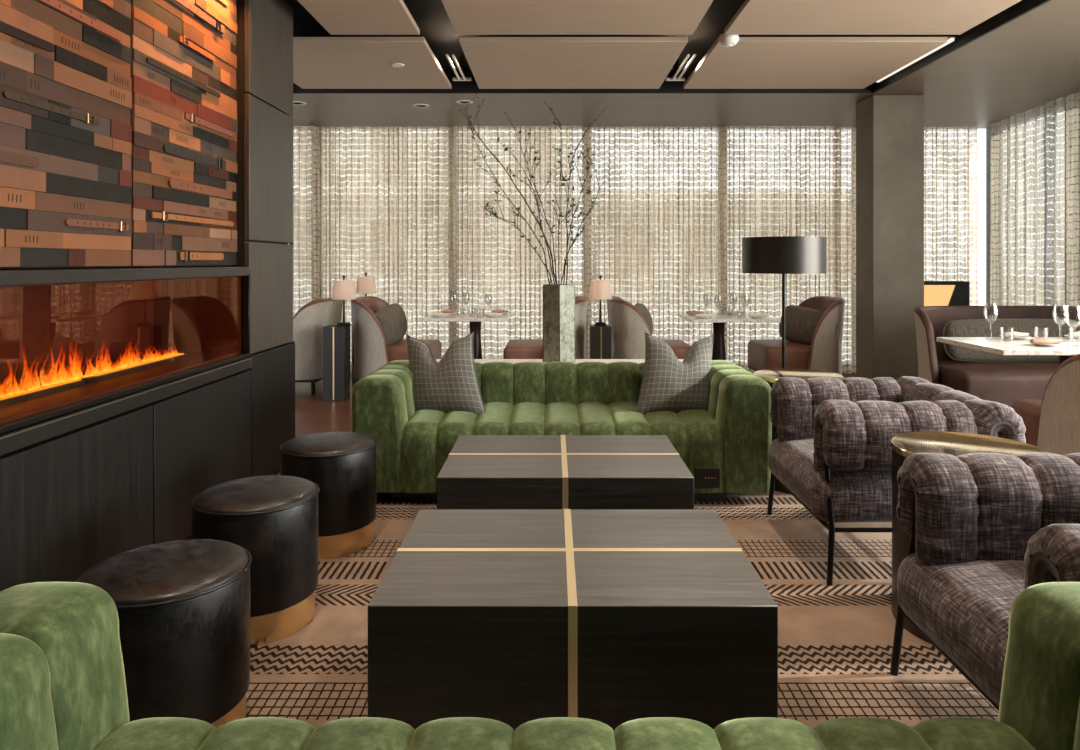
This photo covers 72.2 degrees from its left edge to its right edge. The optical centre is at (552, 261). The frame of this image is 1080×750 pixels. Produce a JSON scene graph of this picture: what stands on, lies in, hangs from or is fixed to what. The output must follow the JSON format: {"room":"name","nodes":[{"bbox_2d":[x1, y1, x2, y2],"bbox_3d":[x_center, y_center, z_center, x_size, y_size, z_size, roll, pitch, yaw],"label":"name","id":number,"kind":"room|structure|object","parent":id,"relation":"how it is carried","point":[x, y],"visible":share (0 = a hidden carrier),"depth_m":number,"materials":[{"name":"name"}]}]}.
{"room":"restaurant","nodes":[
{"label":"restaurant","id":0,"kind":"room"},
{"bbox_2d":[0,0,295,590],"bbox_3d":[-2.038,-0.215,0.693,0.924,2.870,7.686,0,0,0],"label":"wall","id":1,"kind":"structure","parent":0,"point":[71,502],"depth_m":3.35,"materials":[{"name":"black wood"}]},
{"bbox_2d":[0,0,131,266],"bbox_3d":[-1.651,-0.725,2.047,0.047,1.480,1.695,0,0,0],"label":"wall panel","id":2,"kind":"object","parent":1,"relation":"attached to","point":[66,80],"visible":1,"depth_m":2.50,"materials":[{"name":"brown"}]},
{"bbox_2d":[0,267,251,455],"bbox_3d":[-1.835,0.288,1.486,0.530,0.527,4.772,0,0,0],"label":"fireplace","id":3,"kind":"object","parent":1,"relation":"in","point":[79,348],"visible":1,"depth_m":3.11,"materials":[{"name":"brown metal"}]},
{"bbox_2d":[130,0,237,265],"bbox_3d":[-1.651,-0.725,3.382,0.047,1.480,0.955,0,0,0],"label":"wall panel","id":4,"kind":"object","parent":1,"relation":"attached to","point":[184,123],"visible":1,"depth_m":3.30,"materials":[{"name":"brown wood"}]},
{"bbox_2d":[185,374,855,539],"bbox_3d":[0.500,1.250,2.700,9.600,0.060,11.800,0,0,0],"label":"floor","id":5,"kind":"structure","parent":0,"point":[313,415],"depth_m":6.00,"materials":[{"name":"brown wood"}]},
{"bbox_2d":[293,298,342,393],"bbox_3d":[-2.441,0.777,7.090,0.788,0.885,0.843,0,0,0],"label":"tub chair","id":6,"kind":"object","parent":5,"relation":"on","point":[310,319],"visible":0.43,"depth_m":6.74,"materials":[{"name":"grey fabric"}]},
{"bbox_2d":[323,325,349,400],"bbox_3d":[-1.925,0.894,6.589,0.190,0.649,0.202,0,0,0],"label":"lamp stand","id":7,"kind":"object","parent":5,"relation":"on","point":[336,339],"visible":0.9,"depth_m":6.49,"materials":[{"name":"black wood"}]},
{"bbox_2d":[332,275,355,325],"bbox_3d":[-1.865,0.344,6.600,0.212,0.450,0.212,0,0,0],"label":"table lamp","id":8,"kind":"object","parent":7,"relation":"on","point":[343,289],"visible":1,"depth_m":6.53,"materials":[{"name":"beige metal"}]},
{"bbox_2d":[352,326,357,383],"bbox_3d":[-1.930,0.894,7.519,0.170,0.649,0.202,0,0,0],"label":"lamp stand","id":9,"kind":"object","parent":5,"relation":"on","point":[354,380],"visible":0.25,"depth_m":7.42,"materials":[{"name":"black wood"}]},
{"bbox_2d":[355,272,376,295],"bbox_3d":[-1.900,0.330,7.520,0.212,0.450,0.212,0,0,0],"label":"table lamp","id":10,"kind":"object","parent":9,"relation":"on","point":[366,284],"visible":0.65,"depth_m":7.44,"materials":[{"name":"beige fabric"}]},
{"bbox_2d":[351,296,441,380],"bbox_3d":[-1.504,0.777,7.070,0.788,0.885,0.843,0,0,0],"label":"tub chair","id":11,"kind":"object","parent":5,"relation":"on","point":[371,352],"visible":0.62,"depth_m":6.71,"materials":[{"name":"grey fabric"}]},
{"bbox_2d":[375,303,406,345],"bbox_3d":[-1.539,0.595,6.970,0.235,0.393,0.588,0,0,12],"label":"lumbar pillow","id":12,"kind":"object","parent":11,"relation":"on","point":[392,318],"visible":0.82,"depth_m":6.84,"materials":[{"name":"beige fabric"}]},
{"bbox_2d":[423,313,512,358],"bbox_3d":[-0.790,0.865,7.050,0.770,0.710,0.720,0,0,0],"label":"dining table","id":13,"kind":"object","parent":5,"relation":"on","point":[474,323],"visible":0.48,"depth_m":6.99,"materials":[{"name":"stone"}]},
{"bbox_3d":[-1.040,0.501,6.830,0.170,0.016,0.170,0,0,0],"label":"plate","id":14,"kind":"object","parent":13,"relation":"on","visible":0},
{"bbox_2d":[431,312,449,315],"bbox_3d":[-1.040,0.483,6.830,0.170,0.036,0.065,0,0,-11],"label":"napkin","id":15,"kind":"object","parent":14,"relation":"on","point":[437,313],"visible":0.98,"depth_m":6.81,"materials":[{"name":"beige fabric"}]},
{"bbox_3d":[-0.550,0.501,6.850,0.170,0.016,0.170,0,0,0],"label":"plate","id":16,"kind":"object","parent":13,"relation":"on","visible":0},
{"bbox_2d":[484,312,502,315],"bbox_3d":[-0.550,0.483,6.850,0.170,0.036,0.065,0,0,-17],"label":"napkin","id":17,"kind":"object","parent":16,"relation":"on","point":[490,313],"visible":0.99,"depth_m":6.83,"materials":[{"name":"beige fabric"}]},
{"bbox_3d":[-1.010,0.501,7.250,0.170,0.016,0.170,0,0,0],"label":"plate","id":18,"kind":"object","parent":13,"relation":"on","visible":0},
{"bbox_2d":[441,309,458,312],"bbox_3d":[-1.010,0.483,7.250,0.170,0.036,0.065,0,0,-6],"label":"napkin","id":19,"kind":"object","parent":18,"relation":"on","point":[448,310],"visible":0.98,"depth_m":7.23,"materials":[{"name":"beige fabric"}]},
{"bbox_3d":[-0.520,0.501,7.250,0.170,0.016,0.170,0,0,0],"label":"plate","id":20,"kind":"object","parent":13,"relation":"on","visible":0},
{"bbox_2d":[491,310,507,312],"bbox_3d":[-0.520,0.483,7.250,0.170,0.036,0.065,0,0,-29],"label":"napkin","id":21,"kind":"object","parent":20,"relation":"on","point":[496,311],"visible":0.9,"depth_m":7.23,"materials":[{"name":"beige fabric"}]},
{"bbox_2d":[503,296,587,358],"bbox_3d":[-0.061,0.777,7.070,0.788,0.885,0.843,0,0,0],"label":"tub chair","id":22,"kind":"object","parent":5,"relation":"on","point":[525,348],"visible":0.28,"depth_m":6.76,"materials":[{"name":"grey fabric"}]},
{"bbox_2d":[436,359,683,363],"bbox_3d":[0.045,0.924,4.660,1.600,0.592,0.260,0,0,0],"label":"console table","id":23,"kind":"object","parent":5,"relation":"on","point":[482,361],"visible":0.08,"depth_m":4.72,"materials":[{"name":"stone"}]},
{"bbox_2d":[543,284,574,361],"bbox_3d":[0.038,0.385,4.660,0.147,0.486,0.147,0,0,43],"label":"vase","id":24,"kind":"object","parent":23,"relation":"on","point":[558,300],"visible":0.84,"depth_m":4.61,"materials":[{"name":"stone"}]},
{"bbox_2d":[459,100,549,284],"bbox_3d":[-0.258,-0.228,4.657,0.681,1.638,0.198,0,0,0],"label":"branch","id":25,"kind":"object","parent":24,"relation":"in","point":[478,106],"visible":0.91,"depth_m":4.65,"materials":[{"name":"brown plant"}]},
{"bbox_2d":[465,97,555,282],"bbox_3d":[-0.235,-0.232,4.623,0.618,1.644,0.128,0,0,0],"label":"branch","id":26,"kind":"object","parent":24,"relation":"in","point":[473,129],"visible":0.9,"depth_m":4.62,"materials":[{"name":"brown plant"}]},
{"bbox_2d":[482,186,552,284],"bbox_3d":[-0.196,0.048,4.721,0.527,1.086,0.172,0,0,-4],"label":"branch","id":27,"kind":"object","parent":24,"relation":"in","point":[487,204],"visible":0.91,"depth_m":4.66,"materials":[{"name":"brown plant"}]},
{"bbox_2d":[497,138,555,284],"bbox_3d":[-0.144,-0.094,4.664,0.412,1.370,0.188,0,0,0],"label":"branch","id":28,"kind":"object","parent":24,"relation":"in","point":[506,148],"visible":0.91,"depth_m":4.67,"materials":[{"name":"brown plant"}]},
{"bbox_2d":[503,111,556,284],"bbox_3d":[-0.139,-0.172,4.693,0.374,1.526,0.230,0,0,-9],"label":"branch","id":29,"kind":"object","parent":24,"relation":"in","point":[528,133],"visible":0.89,"depth_m":4.66,"materials":[{"name":"brown plant"}]},
{"bbox_2d":[544,101,571,284],"bbox_3d":[0.026,-0.224,4.715,0.107,1.628,0.207,0,0,-41],"label":"branch","id":30,"kind":"object","parent":24,"relation":"in","point":[553,113],"visible":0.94,"depth_m":4.72,"materials":[{"name":"brown plant"}]},
{"bbox_2d":[563,147,597,284],"bbox_3d":[0.158,-0.068,4.651,0.192,1.316,0.224,0,0,-42],"label":"branch","id":31,"kind":"object","parent":24,"relation":"in","point":[589,148],"visible":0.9,"depth_m":4.65,"materials":[{"name":"brown plant"}]},
{"bbox_2d":[561,155,603,284],"bbox_3d":[0.174,-0.035,4.626,0.292,1.252,0.119,0,0,27],"label":"branch","id":32,"kind":"object","parent":24,"relation":"in","point":[592,202],"visible":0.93,"depth_m":4.62,"materials":[{"name":"brown plant"}]},
{"bbox_2d":[559,105,607,284],"bbox_3d":[0.169,-0.194,4.672,0.330,1.570,0.154,0,0,-9],"label":"branch","id":33,"kind":"object","parent":24,"relation":"in","point":[578,157],"visible":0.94,"depth_m":4.66,"materials":[{"name":"brown plant"}]},
{"bbox_2d":[590,325,611,358],"bbox_3d":[0.425,0.894,6.619,0.185,0.649,0.202,0,0,0],"label":"lamp stand","id":34,"kind":"object","parent":5,"relation":"on","point":[600,336],"visible":0.44,"depth_m":6.52,"materials":[{"name":"black wood"}]},
{"bbox_2d":[589,275,611,325],"bbox_3d":[0.425,0.344,6.620,0.212,0.450,0.212,0,0,0],"label":"table lamp","id":35,"kind":"object","parent":34,"relation":"on","point":[600,289],"visible":1,"depth_m":6.55,"materials":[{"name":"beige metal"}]},
{"bbox_2d":[246,490,998,728],"bbox_3d":[0.425,1.214,2.225,3.850,0.012,4.350,0,0,0],"label":"rug","id":36,"kind":"object","parent":5,"relation":"on","point":[835,642],"visible":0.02,"depth_m":2.39,"materials":[{"name":"beige carpet"}]},
{"bbox_2d":[75,539,251,727],"bbox_3d":[-0.985,0.982,1.885,0.404,0.452,0.404,0,0,0],"label":"stool","id":37,"kind":"object","parent":36,"relation":"on","point":[183,606],"visible":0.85,"depth_m":1.77,"materials":[{"name":"black leather"}]},
{"bbox_2d":[190,475,319,646],"bbox_3d":[-1.000,0.982,2.500,0.404,0.452,0.404,0,0,-40],"label":"stool","id":38,"kind":"object","parent":36,"relation":"on","point":[275,518],"visible":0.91,"depth_m":2.37,"materials":[{"name":"black leather"}]},
{"bbox_2d":[279,431,376,558],"bbox_3d":[-0.965,0.982,3.190,0.404,0.452,0.404,0,0,-19],"label":"stool","id":39,"kind":"object","parent":36,"relation":"on","point":[342,465],"visible":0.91,"depth_m":3.04,"materials":[{"name":"black leather"}]},
{"bbox_2d":[0,582,1079,749],"bbox_3d":[0.020,0.892,0.995,2.106,0.630,0.770,0,0,0],"label":"sofa","id":40,"kind":"object","parent":36,"relation":"on","point":[63,682],"visible":1,"depth_m":1.26,"materials":[{"name":"green fabric"}]},
{"bbox_2d":[352,360,771,500],"bbox_3d":[0.045,0.892,4.030,2.106,0.630,0.780,0,0,0],"label":"sofa","id":41,"kind":"object","parent":36,"relation":"on","point":[725,446],"visible":0.69,"depth_m":3.69,"materials":[{"name":"green fabric"}]},
{"bbox_2d":[406,332,485,415],"bbox_3d":[-0.594,0.632,4.093,0.556,0.486,0.215,0,0,19],"label":"throw pillow","id":42,"kind":"object","parent":41,"relation":"on","point":[450,384],"visible":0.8,"depth_m":4.03,"materials":[{"name":"fabric"}]},
{"bbox_2d":[636,332,712,414],"bbox_3d":[0.674,0.632,4.093,0.540,0.487,0.208,0,0,-15],"label":"throw pillow","id":43,"kind":"object","parent":41,"relation":"on","point":[668,384],"visible":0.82,"depth_m":4.03,"materials":[{"name":"fabric"}]},
{"bbox_2d":[695,467,719,487],"bbox_3d":[0.762,1.063,3.662,0.125,0.100,0.036,0,0,0],"label":"power socket","id":44,"kind":"object","parent":41,"relation":"attached to","point":[705,477],"depth_m":3.64,"materials":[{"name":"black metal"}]},
{"bbox_2d":[437,435,693,508],"bbox_3d":[0.046,1.003,3.081,0.957,0.409,0.675,0,0,0],"label":"coffee table","id":45,"kind":"object","parent":36,"relation":"on","point":[480,471],"visible":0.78,"depth_m":2.78,"materials":[{"name":"black wood"}]},
{"bbox_2d":[367,509,777,730],"bbox_3d":[0.046,1.003,2.056,0.957,0.409,0.675,0,0,0],"label":"coffee table","id":46,"kind":"object","parent":36,"relation":"on","point":[514,618],"visible":1,"depth_m":1.72,"materials":[{"name":"brown wood"}]},
{"bbox_2d":[754,368,843,493],"bbox_3d":[1.345,0.912,4.060,0.470,0.590,0.470,0,0,0],"label":"drum side table","id":47,"kind":"object","parent":36,"relation":"on","point":[770,376],"visible":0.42,"depth_m":4.04,"materials":[{"name":"gold metal"}]},
{"bbox_2d":[754,368,843,382],"bbox_3d":[1.345,0.628,4.060,0.470,0.021,0.470,0,0,0],"label":"brass tray","id":48,"kind":"object","parent":47,"relation":"on","point":[769,375],"depth_m":4.07,"materials":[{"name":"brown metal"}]},
{"bbox_2d":[767,376,1025,585],"bbox_3d":[1.397,0.872,3.156,0.797,0.675,0.796,0,0,0],"label":"armchair","id":49,"kind":"object","parent":36,"relation":"on","point":[831,450],"visible":0.77,"depth_m":2.82,"materials":[{"name":"fabric"}]},
{"bbox_2d":[768,438,891,522],"bbox_3d":[1.325,0.896,3.155,0.653,0.228,0.703,0,0,0],"label":"seat cushion","id":50,"kind":"object","parent":49,"relation":"on","point":[829,493],"depth_m":2.84,"materials":[{"name":"fabric"}]},
{"bbox_2d":[770,377,904,441],"bbox_3d":[1.318,0.696,3.443,0.576,0.322,0.221,0,0,0],"label":"cushion","id":51,"kind":"object","parent":49,"relation":"on","point":[795,401],"depth_m":3.36,"materials":[{"name":"fabric"}]},
{"bbox_2d":[813,400,976,470],"bbox_3d":[1.318,0.697,2.868,0.576,0.321,0.220,0,0,0],"label":"cushion","id":52,"kind":"object","parent":49,"relation":"on","point":[848,435],"depth_m":2.78,"materials":[{"name":"fabric"}]},
{"bbox_2d":[896,376,1025,442],"bbox_3d":[1.685,0.696,3.155,0.220,0.322,0.780,0,0,0],"label":"cushion","id":53,"kind":"object","parent":49,"relation":"on","point":[985,417],"depth_m":2.81,"materials":[{"name":"fabric"}]},
{"bbox_2d":[891,431,1047,642],"bbox_3d":[1.385,0.912,2.470,0.470,0.590,0.470,0,0,0],"label":"drum side table","id":54,"kind":"object","parent":36,"relation":"on","point":[904,445],"visible":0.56,"depth_m":2.50,"materials":[{"name":"brown metal"}]},
{"bbox_2d":[891,431,1047,456],"bbox_3d":[1.385,0.628,2.470,0.470,0.021,0.470,0,0,0],"label":"brass tray","id":55,"kind":"object","parent":54,"relation":"on","point":[955,444],"depth_m":2.51,"materials":[{"name":"gold metal"}]},
{"bbox_2d":[890,453,1079,710],"bbox_3d":[1.362,0.872,1.786,0.797,0.675,0.796,0,0,0],"label":"armchair","id":56,"kind":"object","parent":36,"relation":"on","point":[984,529],"visible":0.86,"depth_m":1.97,"materials":[{"name":"fabric"}]},
{"bbox_2d":[897,552,1024,706],"bbox_3d":[1.290,0.896,1.785,0.653,0.228,0.703,0,0,0],"label":"seat cushion","id":57,"kind":"object","parent":56,"relation":"on","point":[961,603],"depth_m":1.84,"materials":[{"name":"fabric"}]},
{"bbox_2d":[896,453,1079,564],"bbox_3d":[1.283,0.696,2.073,0.576,0.322,0.221,0,0,0],"label":"cushion","id":58,"kind":"object","parent":56,"relation":"on","point":[970,508],"depth_m":1.98,"materials":[{"name":"fabric"}]},
{"bbox_2d":[1024,524,1079,588],"bbox_3d":[1.283,0.697,1.498,0.576,0.321,0.220,0,0,0],"label":"cushion","id":59,"kind":"object","parent":56,"relation":"on","point":[1052,554],"depth_m":1.50,"materials":[{"name":"fabric"}]},
{"bbox_2d":[607,296,690,358],"bbox_3d":[0.911,0.777,7.070,0.788,0.885,0.843,0,0,0],"label":"tub chair","id":60,"kind":"object","parent":5,"relation":"on","point":[629,326],"visible":0.5,"depth_m":6.72,"materials":[{"name":"grey fabric"}]},
{"bbox_2d":[634,303,652,334],"bbox_3d":[0.820,0.585,6.970,0.230,0.386,0.582,0,0,11],"label":"lumbar pillow","id":61,"kind":"object","parent":60,"relation":"on","point":[644,311],"visible":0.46,"depth_m":6.87,"materials":[{"name":"beige fabric"}]},
{"bbox_2d":[313,129,994,373],"bbox_3d":[-0.360,-0.215,8.120,10.360,2.870,0.100,0,0,0],"label":"window","id":62,"kind":"structure","parent":5,"relation":"on","point":[988,131],"depth_m":8.10,"materials":[{"name":"brown metal"}]},
{"bbox_2d":[679,314,780,359],"bbox_3d":[1.660,0.870,7.050,0.800,0.700,0.720,0,0,0],"label":"dining table","id":63,"kind":"object","parent":5,"relation":"on","point":[718,349],"visible":0.48,"depth_m":6.99,"materials":[{"name":"stone"}]},
{"bbox_3d":[1.390,0.511,6.830,0.170,0.016,0.170,0,0,0],"label":"plate","id":64,"kind":"object","parent":63,"relation":"on","visible":0},
{"bbox_2d":[694,313,712,316],"bbox_3d":[1.390,0.493,6.830,0.170,0.036,0.065,0,0,-11],"label":"napkin","id":65,"kind":"object","parent":64,"relation":"on","point":[702,314],"visible":0.96,"depth_m":6.81,"materials":[{"name":"beige fabric"}]},
{"bbox_3d":[1.900,0.511,6.850,0.170,0.016,0.170,0,0,0],"label":"plate","id":66,"kind":"object","parent":63,"relation":"on","visible":0},
{"bbox_2d":[749,313,766,316],"bbox_3d":[1.900,0.493,6.850,0.170,0.036,0.065,0,0,-11],"label":"napkin","id":67,"kind":"object","parent":66,"relation":"on","point":[755,314],"visible":1,"depth_m":6.83,"materials":[{"name":"beige fabric"}]},
{"bbox_3d":[1.780,0.511,7.270,0.170,0.016,0.170,0,0,0],"label":"plate","id":68,"kind":"object","parent":63,"relation":"on","visible":0},
{"bbox_2d":[725,310,742,313],"bbox_3d":[1.780,0.493,7.270,0.170,0.036,0.065,0,0,-6],"label":"napkin","id":69,"kind":"object","parent":68,"relation":"on","point":[731,311],"visible":1,"depth_m":7.25,"materials":[{"name":"beige fabric"}]},
{"bbox_3d":[1.390,0.511,7.250,0.170,0.016,0.170,0,0,0],"label":"plate","id":70,"kind":"object","parent":63,"relation":"on","visible":0},
{"bbox_2d":[686,310,703,313],"bbox_3d":[1.390,0.493,7.250,0.170,0.036,0.065,0,0,11],"label":"napkin","id":71,"kind":"object","parent":70,"relation":"on","point":[692,311],"visible":0.96,"depth_m":7.23,"materials":[{"name":"beige fabric"}]},
{"bbox_2d":[742,235,826,367],"bbox_3d":[1.440,0.526,4.620,0.504,1.387,0.504,0,0,0],"label":"floor lamp","id":72,"kind":"object","parent":5,"relation":"on","point":[783,255],"visible":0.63,"depth_m":4.41,"materials":[{"name":"black metal"}]},
{"bbox_2d":[748,296,844,374],"bbox_3d":[2.334,0.777,7.070,0.788,0.885,0.843,0,0,0],"label":"tub chair","id":73,"kind":"object","parent":5,"relation":"on","point":[824,353],"visible":0.73,"depth_m":6.72,"materials":[{"name":"brown fabric"}]},
{"bbox_2d":[779,305,836,344],"bbox_3d":[2.380,0.605,6.920,0.235,0.382,0.586,0,0,-38],"label":"lumbar pillow","id":74,"kind":"object","parent":73,"relation":"on","point":[801,322],"visible":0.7,"depth_m":6.88,"materials":[{"name":"brown fabric"}]},
{"bbox_2d":[856,94,923,379],"bbox_3d":[2.985,-0.115,6.570,0.450,2.670,0.360,0,0,0],"label":"column","id":75,"kind":"structure","parent":5,"relation":"on","point":[889,127],"depth_m":6.39,"materials":[{"name":"concrete"}]},
{"bbox_2d":[924,281,969,305],"bbox_3d":[3.620,0.703,7.130,0.640,1.035,0.260,0,0,0],"label":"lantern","id":76,"kind":"object","parent":5,"relation":"on","point":[936,293],"visible":0.09,"depth_m":7.05,"materials":[{"name":"black"}]},
{"bbox_2d":[914,306,1079,406],"bbox_3d":[3.500,0.782,5.474,1.542,0.875,0.828,0,0,0],"label":"banquette","id":77,"kind":"object","parent":5,"relation":"on","point":[1005,383],"visible":0.45,"depth_m":5.40,"materials":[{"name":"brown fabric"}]},
{"bbox_2d":[943,343,1058,361],"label":"lumbar pillow","id":78,"kind":"object","parent":77,"relation":"on","point":[959,353],"depth_m":5.50,"materials":[{"name":"beige fabric"}]},
{"bbox_2d":[943,318,1079,336],"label":"lumbar pillow","id":79,"kind":"object","parent":77,"relation":"on","point":[1035,327],"depth_m":5.53,"materials":[{"name":"beige fabric"}]},
{"bbox_2d":[936,337,1079,365],"bbox_3d":[2.940,0.845,4.290,1.080,0.750,0.690,0,0,0],"label":"dining table","id":80,"kind":"object","parent":5,"relation":"on","point":[1015,346],"visible":0.37,"depth_m":4.21,"materials":[{"name":"stone"}]},
{"bbox_2d":[999,335,1030,338],"bbox_3d":[2.830,0.461,4.530,0.170,0.016,0.170,0,0,0],"label":"plate","id":81,"kind":"object","parent":80,"relation":"on","point":[1021,337],"visible":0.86,"depth_m":4.48,"materials":[{"name":"white ceramic"}]},
{"bbox_2d":[1001,331,1028,336],"bbox_3d":[2.830,0.444,4.530,0.170,0.036,0.065,0,0,-11],"label":"napkin","id":82,"kind":"object","parent":81,"relation":"on","point":[1013,333],"visible":0.98,"depth_m":4.51,"materials":[{"name":"beige fabric"}]},
{"bbox_2d":[1028,341,1063,345],"bbox_3d":[2.770,0.461,4.160,0.170,0.016,0.170,0,0,0],"label":"plate","id":83,"kind":"object","parent":80,"relation":"on","point":[1056,343],"visible":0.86,"depth_m":4.12,"materials":[{"name":"white ceramic"}]},
{"bbox_2d":[1029,338,1061,343],"bbox_3d":[2.770,0.444,4.160,0.170,0.036,0.065,0,0,-6],"label":"napkin","id":84,"kind":"object","parent":83,"relation":"on","point":[1037,340],"visible":0.99,"depth_m":4.14,"materials":[{"name":"beige"}]},
{"bbox_3d":[3.230,0.461,4.530,0.170,0.015,0.170,0,0,0],"label":"plate","id":85,"kind":"object","parent":80,"relation":"on","visible":0},
{"bbox_2d":[1067,331,1079,336],"bbox_3d":[3.230,0.444,4.530,0.170,0.036,0.065,0,0,-17],"label":"napkin","id":86,"kind":"object","parent":85,"relation":"on","point":[1074,334],"visible":0.97,"depth_m":4.50,"materials":[{"name":"beige fabric"}]},
{"bbox_2d":[995,106,1079,305],"bbox_3d":[4.336,-0.215,2.510,0.100,2.870,11.267,0,0,5],"label":"window","id":87,"kind":"structure","parent":5,"relation":"on","point":[1074,106],"depth_m":6.68,"materials":[{"name":"brown metal"}]},
{"bbox_2d":[1011,354,1079,454],"bbox_3d":[2.910,0.815,3.788,0.835,0.810,0.783,0,0,0],"label":"tub chair","id":88,"kind":"object","parent":5,"relation":"on","point":[1052,422],"visible":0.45,"depth_m":3.67,"materials":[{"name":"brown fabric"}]},
{"bbox_2d":[288,0,1079,128],"bbox_3d":[0.293,-1.590,2.450,9.186,0.280,11.300,0,0,0],"label":"ceiling","id":89,"kind":"structure","parent":0,"point":[793,63],"depth_m":5.41,"materials":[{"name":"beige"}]},
{"bbox_2d":[293,101,306,104],"bbox_3d":[-2.330,-1.448,6.750,0.156,0.004,0.156,0,0,0],"label":"recessed light","id":90,"kind":"object","parent":89,"relation":"in","point":[294,102],"visible":0.79,"depth_m":6.75,"materials":[{"name":"white metal"}]},
{"bbox_2d":[288,126,321,316],"bbox_3d":[-3.325,-0.123,7.899,1.710,2.646,0.068,0,0,0],"label":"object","id":91,"kind":"object","parent":89,"relation":"hanging from","point":[300,177],"visible":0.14,"depth_m":7.90,"materials":[{"name":"fabric"}]},
{"bbox_2d":[318,127,454,373],"bbox_3d":[-1.790,-0.123,7.936,1.480,2.646,0.059,0,0,0],"label":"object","id":92,"kind":"object","parent":89,"relation":"hanging from","point":[350,248],"visible":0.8,"depth_m":7.93,"materials":[{"name":"fabric"}]},
{"bbox_2d":[391,63,404,66],"bbox_3d":[-1.140,-1.446,5.440,0.100,0.008,0.100,0,0,0],"label":"sprinkler","id":93,"kind":"object","parent":89,"relation":"attached to","point":[392,64],"visible":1,"depth_m":5.43,"materials":[{"name":"white metal"}]},
{"bbox_2d":[413,104,429,107],"bbox_3d":[-1.220,-1.448,6.860,0.156,0.004,0.156,0,0,0],"label":"recessed light","id":94,"kind":"object","parent":89,"relation":"in","point":[414,105],"visible":1,"depth_m":6.84,"materials":[{"name":"white metal"}]},
{"bbox_2d":[446,54,470,80],"bbox_3d":[-0.735,-1.560,5.636,0.150,0.191,0.712,0,0,0],"label":"track light","id":95,"kind":"object","parent":89,"relation":"hanging from","point":[461,66],"visible":1,"depth_m":5.97,"materials":[{"name":"white metal"}]},
{"bbox_2d":[456,100,472,103],"bbox_3d":[-0.800,-1.448,6.700,0.156,0.004,0.156,0,0,0],"label":"recessed light","id":96,"kind":"object","parent":89,"relation":"in","point":[458,101],"visible":0.98,"depth_m":6.68,"materials":[{"name":"white metal"}]},
{"bbox_2d":[449,126,587,358],"bbox_3d":[-0.370,-0.123,7.902,1.480,2.646,0.061,0,0,0],"label":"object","id":97,"kind":"object","parent":89,"relation":"hanging from","point":[560,198],"visible":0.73,"depth_m":7.90,"materials":[{"name":"fabric"}]},
{"bbox_2d":[582,127,724,358],"bbox_3d":[1.075,-0.123,7.935,1.530,2.646,0.070,0,0,0],"label":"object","id":98,"kind":"object","parent":89,"relation":"hanging from","point":[617,214],"visible":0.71,"depth_m":7.93,"materials":[{"name":"fabric"}]},
{"bbox_2d":[666,54,695,80],"bbox_3d":[0.990,-1.560,5.636,0.150,0.191,0.712,0,0,0],"label":"track light","id":99,"kind":"object","parent":89,"relation":"hanging from","point":[676,70],"visible":0.97,"depth_m":5.89,"materials":[{"name":"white metal"}]},
{"bbox_2d":[718,33,738,46],"bbox_3d":[1.140,-1.435,4.800,0.130,0.070,0.130,0,0,0],"label":"smoke detector","id":100,"kind":"object","parent":89,"relation":"attached to","point":[724,40],"visible":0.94,"depth_m":4.76,"materials":[{"name":"white plastic"}]},
{"bbox_2d":[720,126,840,373],"bbox_3d":[2.430,-0.123,7.900,1.300,2.646,0.059,0,0,0],"label":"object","id":101,"kind":"object","parent":89,"relation":"hanging from","point":[826,154],"visible":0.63,"depth_m":7.90,"materials":[{"name":"fabric"}]},
{"bbox_2d":[832,127,977,373],"bbox_3d":[3.770,-0.123,7.933,1.540,2.646,0.066,0,0,0],"label":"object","id":102,"kind":"object","parent":89,"relation":"hanging from","point":[948,141],"visible":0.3,"depth_m":7.93,"materials":[{"name":"fabric"}]},
{"bbox_2d":[876,35,957,81],"bbox_3d":[2.655,-1.575,5.525,0.090,0.191,1.190,0,0,0],"label":"linear light","id":103,"kind":"object","parent":89,"relation":"attached to","point":[950,38],"visible":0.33,"depth_m":5.23,"materials":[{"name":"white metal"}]},
{"bbox_2d":[990,93,1079,305],"bbox_3d":[4.460,-0.123,6.150,0.083,2.646,3.315,0,0,5],"label":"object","id":104,"kind":"object","parent":89,"relation":"hanging from","point":[1053,117],"visible":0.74,"depth_m":6.91,"materials":[{"name":"grey fabric"}]},
{"label":"outside","id":105,"kind":"structure","parent":0,"visible":0},
{"bbox_2d":[294,280,1064,361],"bbox_3d":[5.000,1.470,34.200,70.000,0.100,51.600,0,0,0],"label":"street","id":106,"kind":"structure","parent":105,"point":[981,297],"depth_m":19.28,"materials":[{"name":"grey"}]},
{"bbox_2d":[288,130,578,305],"bbox_3d":[-7.700,-2.080,26.400,17.000,7.000,7.200,0,0,0],"label":"building","id":107,"kind":"structure","parent":106,"relation":"on","point":[295,130],"depth_m":24.00,"materials":[{"name":"beige"}]},
{"bbox_2d":[592,192,851,300],"bbox_3d":[6.800,-0.580,29.400,10.800,4.000,7.200,0,0,0],"label":"building","id":108,"kind":"structure","parent":106,"relation":"on","point":[602,192],"depth_m":27.00,"materials":[{"name":"beige"}]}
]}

